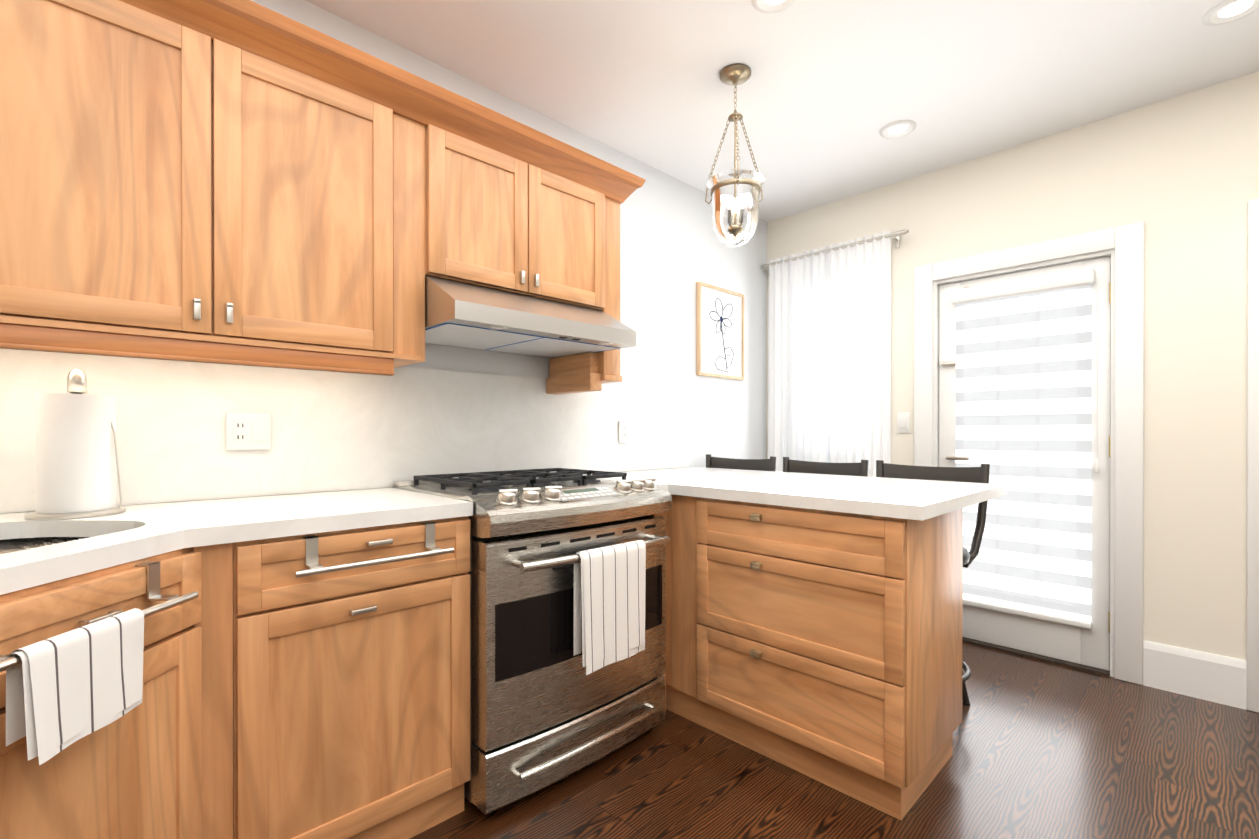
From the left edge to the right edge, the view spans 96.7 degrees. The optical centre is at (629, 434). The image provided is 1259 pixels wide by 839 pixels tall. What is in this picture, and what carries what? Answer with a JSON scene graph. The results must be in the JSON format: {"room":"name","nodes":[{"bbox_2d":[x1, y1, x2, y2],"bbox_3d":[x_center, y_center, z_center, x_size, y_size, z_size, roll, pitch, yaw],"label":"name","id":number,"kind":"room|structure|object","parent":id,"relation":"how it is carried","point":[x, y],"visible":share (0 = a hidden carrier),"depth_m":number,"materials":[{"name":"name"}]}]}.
{"room":"kitchen","nodes":[
{"label":"kitchen","id":0,"kind":"room"},
{"bbox_2d":[0,0,766,513],"bbox_3d":[-0.644,-0.170,2.383,4.560,2.560,0.120,0,0,-44],"label":"wall","id":1,"kind":"structure","parent":0,"point":[672,248],"depth_m":3.12,"materials":[{"name":"white paint"}]},
{"bbox_2d":[0,0,435,371],"bbox_3d":[-1.155,-0.671,1.542,1.080,0.845,0.340,0,0,-44],"label":"upper cabinet","id":2,"kind":"object","parent":1,"relation":"attached to","point":[240,182],"depth_m":1.40,"materials":[{"name":"brown wood"}]},
{"bbox_2d":[425,275,635,357],"bbox_3d":[-0.429,-0.431,2.124,0.766,0.175,0.519,0,0,-44],"label":"range hood","id":3,"kind":"object","parent":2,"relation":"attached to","point":[461,311],"depth_m":1.97,"materials":[{"name":"silver metal"}]},
{"bbox_2d":[226,412,270,449],"bbox_3d":[-1.182,-0.009,1.739,0.116,0.115,0.010,0,0,-44],"label":"outlet","id":4,"kind":"object","parent":1,"relation":"attached to","point":[248,431],"depth_m":1.74,"materials":[{"name":"white plastic"}]},
{"bbox_2d":[0,348,687,512],"bbox_3d":[-0.903,-0.028,2.037,3.456,0.446,0.012,0,0,-44],"label":"backsplash","id":5,"kind":"structure","parent":1,"relation":"attached to","point":[335,431],"depth_m":1.90,"materials":[{"name":"white paint"}]},
{"bbox_2d":[619,421,628,442],"bbox_3d":[-0.026,-0.012,2.867,0.070,0.115,0.010,0,0,-44],"label":"outlet","id":6,"kind":"object","parent":1,"relation":"attached to","point":[623,425],"depth_m":2.86,"materials":[{"name":"white plastic"}]},
{"bbox_2d":[696,282,743,379],"bbox_3d":[0.568,-0.623,3.460,0.460,0.550,0.027,0,0,-44],"label":"framed art","id":7,"kind":"object","parent":1,"relation":"attached to","point":[719,332],"visible":1,"depth_m":3.44,"materials":[{"name":"white paper"}]},
{"bbox_2d":[306,0,1258,221],"bbox_3d":[0.934,-1.476,0.762,4.560,0.060,4.640,0,0,-44],"label":"ceiling","id":8,"kind":"structure","parent":0,"point":[827,91],"depth_m":2.23,"materials":[{"name":"white paint"}]},
{"bbox_2d":[705,63,764,246],"bbox_3d":[0.424,-1.104,2.262,0.243,0.692,0.249,0,0,-44],"label":"pendant light","id":9,"kind":"object","parent":8,"relation":"hanging from","point":[734,192],"visible":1,"depth_m":2.19,"materials":[{"name":"clear glass"}]},
{"bbox_2d":[751,0,796,13],"bbox_3d":[0.479,-1.443,1.862,0.117,0.011,0.115,0,0,-44],"label":"recessed light","id":10,"kind":"object","parent":8,"relation":"in","point":[764,6],"depth_m":1.88,"materials":[{"name":"white plastic"}]},
{"bbox_2d":[880,120,915,138],"bbox_3d":[1.268,-1.445,2.645,0.162,0.011,0.156,0,0,-44],"label":"recessed light","id":11,"kind":"object","parent":8,"relation":"in","point":[897,129],"depth_m":2.65,"materials":[{"name":"white plastic"}]},
{"bbox_2d":[1203,0,1258,25],"bbox_3d":[2.040,-1.443,1.898,0.159,0.011,0.130,0,0,-44],"label":"recessed light","id":12,"kind":"object","parent":8,"relation":"in","point":[1225,12],"depth_m":1.91,"materials":[{"name":"white plastic"}]},
{"bbox_2d":[410,642,1258,838],"bbox_3d":[0.934,1.144,0.769,4.560,0.060,4.640,0,0,-44],"label":"floor","id":13,"kind":"structure","parent":0,"point":[1044,750],"depth_m":1.78,"materials":[{"name":"brown wood"}]},
{"bbox_2d":[0,548,263,838],"bbox_3d":[-0.936,0.683,0.840,0.526,0.862,0.515,0,0,-44],"label":"base cabinet","id":14,"kind":"object","parent":13,"relation":"on","point":[144,720],"depth_m":1.03,"materials":[{"name":"brown wood"}]},
{"bbox_2d":[6,608,143,765],"bbox_3d":[-0.858,0.387,0.881,0.047,0.165,0.191,0,0,1],"label":"towel","id":15,"kind":"object","parent":14,"relation":"hanging from","point":[61,689],"depth_m":0.85,"materials":[{"name":"white fabric"}]},
{"bbox_2d":[0,548,235,623],"bbox_3d":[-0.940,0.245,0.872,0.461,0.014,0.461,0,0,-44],"label":"drawer front","id":16,"kind":"structure","parent":14,"relation":"attached to","point":[185,571],"depth_m":1.00,"materials":[{"name":"brown wood"}]},
{"bbox_2d":[190,516,470,838],"bbox_3d":[-0.899,0.674,1.618,0.637,0.876,0.618,0,0,-44],"label":"base cabinet","id":17,"kind":"object","parent":13,"relation":"on","point":[312,686],"depth_m":1.42,"materials":[{"name":"brown wood"}]},
{"bbox_2d":[0,467,1006,594],"bbox_3d":[-0.164,0.317,1.322,3.516,0.240,2.029,0,0,-44],"label":"countertop","id":18,"kind":"structure","parent":17,"relation":"on","point":[33,553],"depth_m":1.48,"materials":[{"name":"white stone"}]},
{"bbox_2d":[24,369,125,519],"bbox_3d":[-1.350,0.018,1.367,0.176,0.357,0.176,0,0,-44],"label":"paper towel holder","id":19,"kind":"object","parent":18,"relation":"on","point":[76,458],"visible":1,"depth_m":1.32,"materials":[{"name":"white paper"}]},
{"bbox_2d":[394,468,671,814],"bbox_3d":[-0.319,0.631,2.032,0.760,0.959,0.780,0,0,-44],"label":"range","id":20,"kind":"object","parent":13,"relation":"on","point":[567,572],"visible":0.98,"depth_m":1.73,"materials":[{"name":"silver metal"}]},
{"bbox_2d":[574,540,645,674],"bbox_3d":[-0.055,0.538,1.786,0.276,0.366,0.059,0,0,-44],"label":"oven towel","id":21,"kind":"object","parent":20,"relation":"hanging from","point":[610,581],"depth_m":1.76,"materials":[{"name":"white fabric"}]},
{"bbox_2d":[655,511,670,711],"bbox_3d":[0.104,0.671,2.586,0.610,0.876,0.633,0,0,-44],"label":"base cabinet","id":22,"kind":"object","parent":13,"relation":"on","point":[667,674],"depth_m":2.23,"materials":[{"name":"brown wood"}]},
{"bbox_2d":[671,494,690,720],"bbox_3d":[0.396,0.672,2.335,0.541,0.876,0.134,0,0,-44],"label":"base cabinet","id":23,"kind":"object","parent":13,"relation":"on","point":[681,505],"depth_m":2.17,"materials":[{"name":"brown wood"}]},
{"bbox_2d":[706,454,775,470],"bbox_3d":[0.482,0.614,3.026,0.475,0.988,0.455,0,0,-44],"label":"stool","id":24,"kind":"object","parent":13,"relation":"on","point":[747,464],"visible":0.04,"depth_m":3.18,"materials":[{"name":"grey leather"}]},
{"bbox_2d":[783,457,868,476],"bbox_3d":[0.831,0.615,2.668,0.475,0.988,0.455,0,0,-44],"label":"stool","id":25,"kind":"object","parent":13,"relation":"on","point":[848,469],"visible":0.1,"depth_m":2.82,"materials":[{"name":"grey leather"}]},
{"bbox_2d":[691,496,962,819],"bbox_3d":[0.703,0.673,2.020,0.541,0.876,0.745,0,0,-44],"label":"base cabinet","id":26,"kind":"object","parent":13,"relation":"on","point":[823,647],"depth_m":1.77,"materials":[{"name":"brown wood"}]},
{"bbox_2d":[876,460,989,705],"bbox_3d":[1.177,0.616,2.320,0.475,0.988,0.455,0,0,-44],"label":"stool","id":27,"kind":"object","parent":13,"relation":"on","point":[981,474],"visible":0.15,"depth_m":2.36,"materials":[{"name":"grey leather"}]},
{"bbox_2d":[767,71,1258,659],"bbox_3d":[2.523,-0.170,2.315,0.120,2.560,4.400,0,0,-44],"label":"wall","id":28,"kind":"structure","parent":0,"point":[1177,177],"depth_m":2.43,"materials":[{"name":"white paint"}]},
{"bbox_2d":[761,229,908,476],"bbox_3d":[1.237,-0.033,3.463,0.118,2.250,0.938,0,0,-44],"label":"curtain","id":29,"kind":"object","parent":28,"relation":"attached to","point":[829,368],"visible":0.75,"depth_m":3.42,"materials":[{"name":"white fabric"}]},
{"bbox_2d":[897,413,909,432],"bbox_3d":[1.568,-0.065,3.200,0.010,0.115,0.070,0,0,-44],"label":"light switch","id":30,"kind":"object","parent":28,"relation":"attached to","point":[903,419],"depth_m":3.20,"materials":[{"name":"white plastic"}]},
{"bbox_2d":[937,256,1110,670],"bbox_3d":[1.957,0.136,2.840,0.104,1.917,0.772,0,0,-44],"label":"door","id":31,"kind":"structure","parent":28,"relation":"in","point":[1083,646],"depth_m":2.67,"materials":[{"name":"white paint"}]},
{"bbox_2d":[952,267,1098,628],"bbox_3d":[1.959,0.061,2.806,0.061,1.705,0.611,0,0,-44],"label":"window blind","id":32,"kind":"object","parent":31,"relation":"attached to","point":[1024,388],"visible":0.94,"depth_m":2.78,"materials":[{"name":"white fabric"}]},
{"bbox_2d":[914,222,1143,684],"bbox_3d":[1.982,0.085,2.857,0.140,2.047,0.954,0,0,-44],"label":"door frame","id":33,"kind":"structure","parent":28,"relation":"attached to","point":[1122,246],"depth_m":2.53,"materials":[{"name":"white paint"}]},
{"bbox_2d":[1143,640,1246,709],"bbox_3d":[2.382,1.012,2.366,0.016,0.195,0.307,0,0,-44],"label":"baseboard","id":34,"kind":"structure","parent":28,"relation":"attached to","point":[1219,679],"depth_m":2.34,"materials":[{"name":"white paint"}]},
{"bbox_2d":[1247,199,1258,712],"bbox_3d":[2.826,0.087,1.905,0.020,2.047,0.972,0,0,-44],"label":"door frame","id":35,"kind":"structure","parent":28,"relation":"attached to","point":[1253,482],"depth_m":2.23,"materials":[{"name":"white paint"}]}
]}

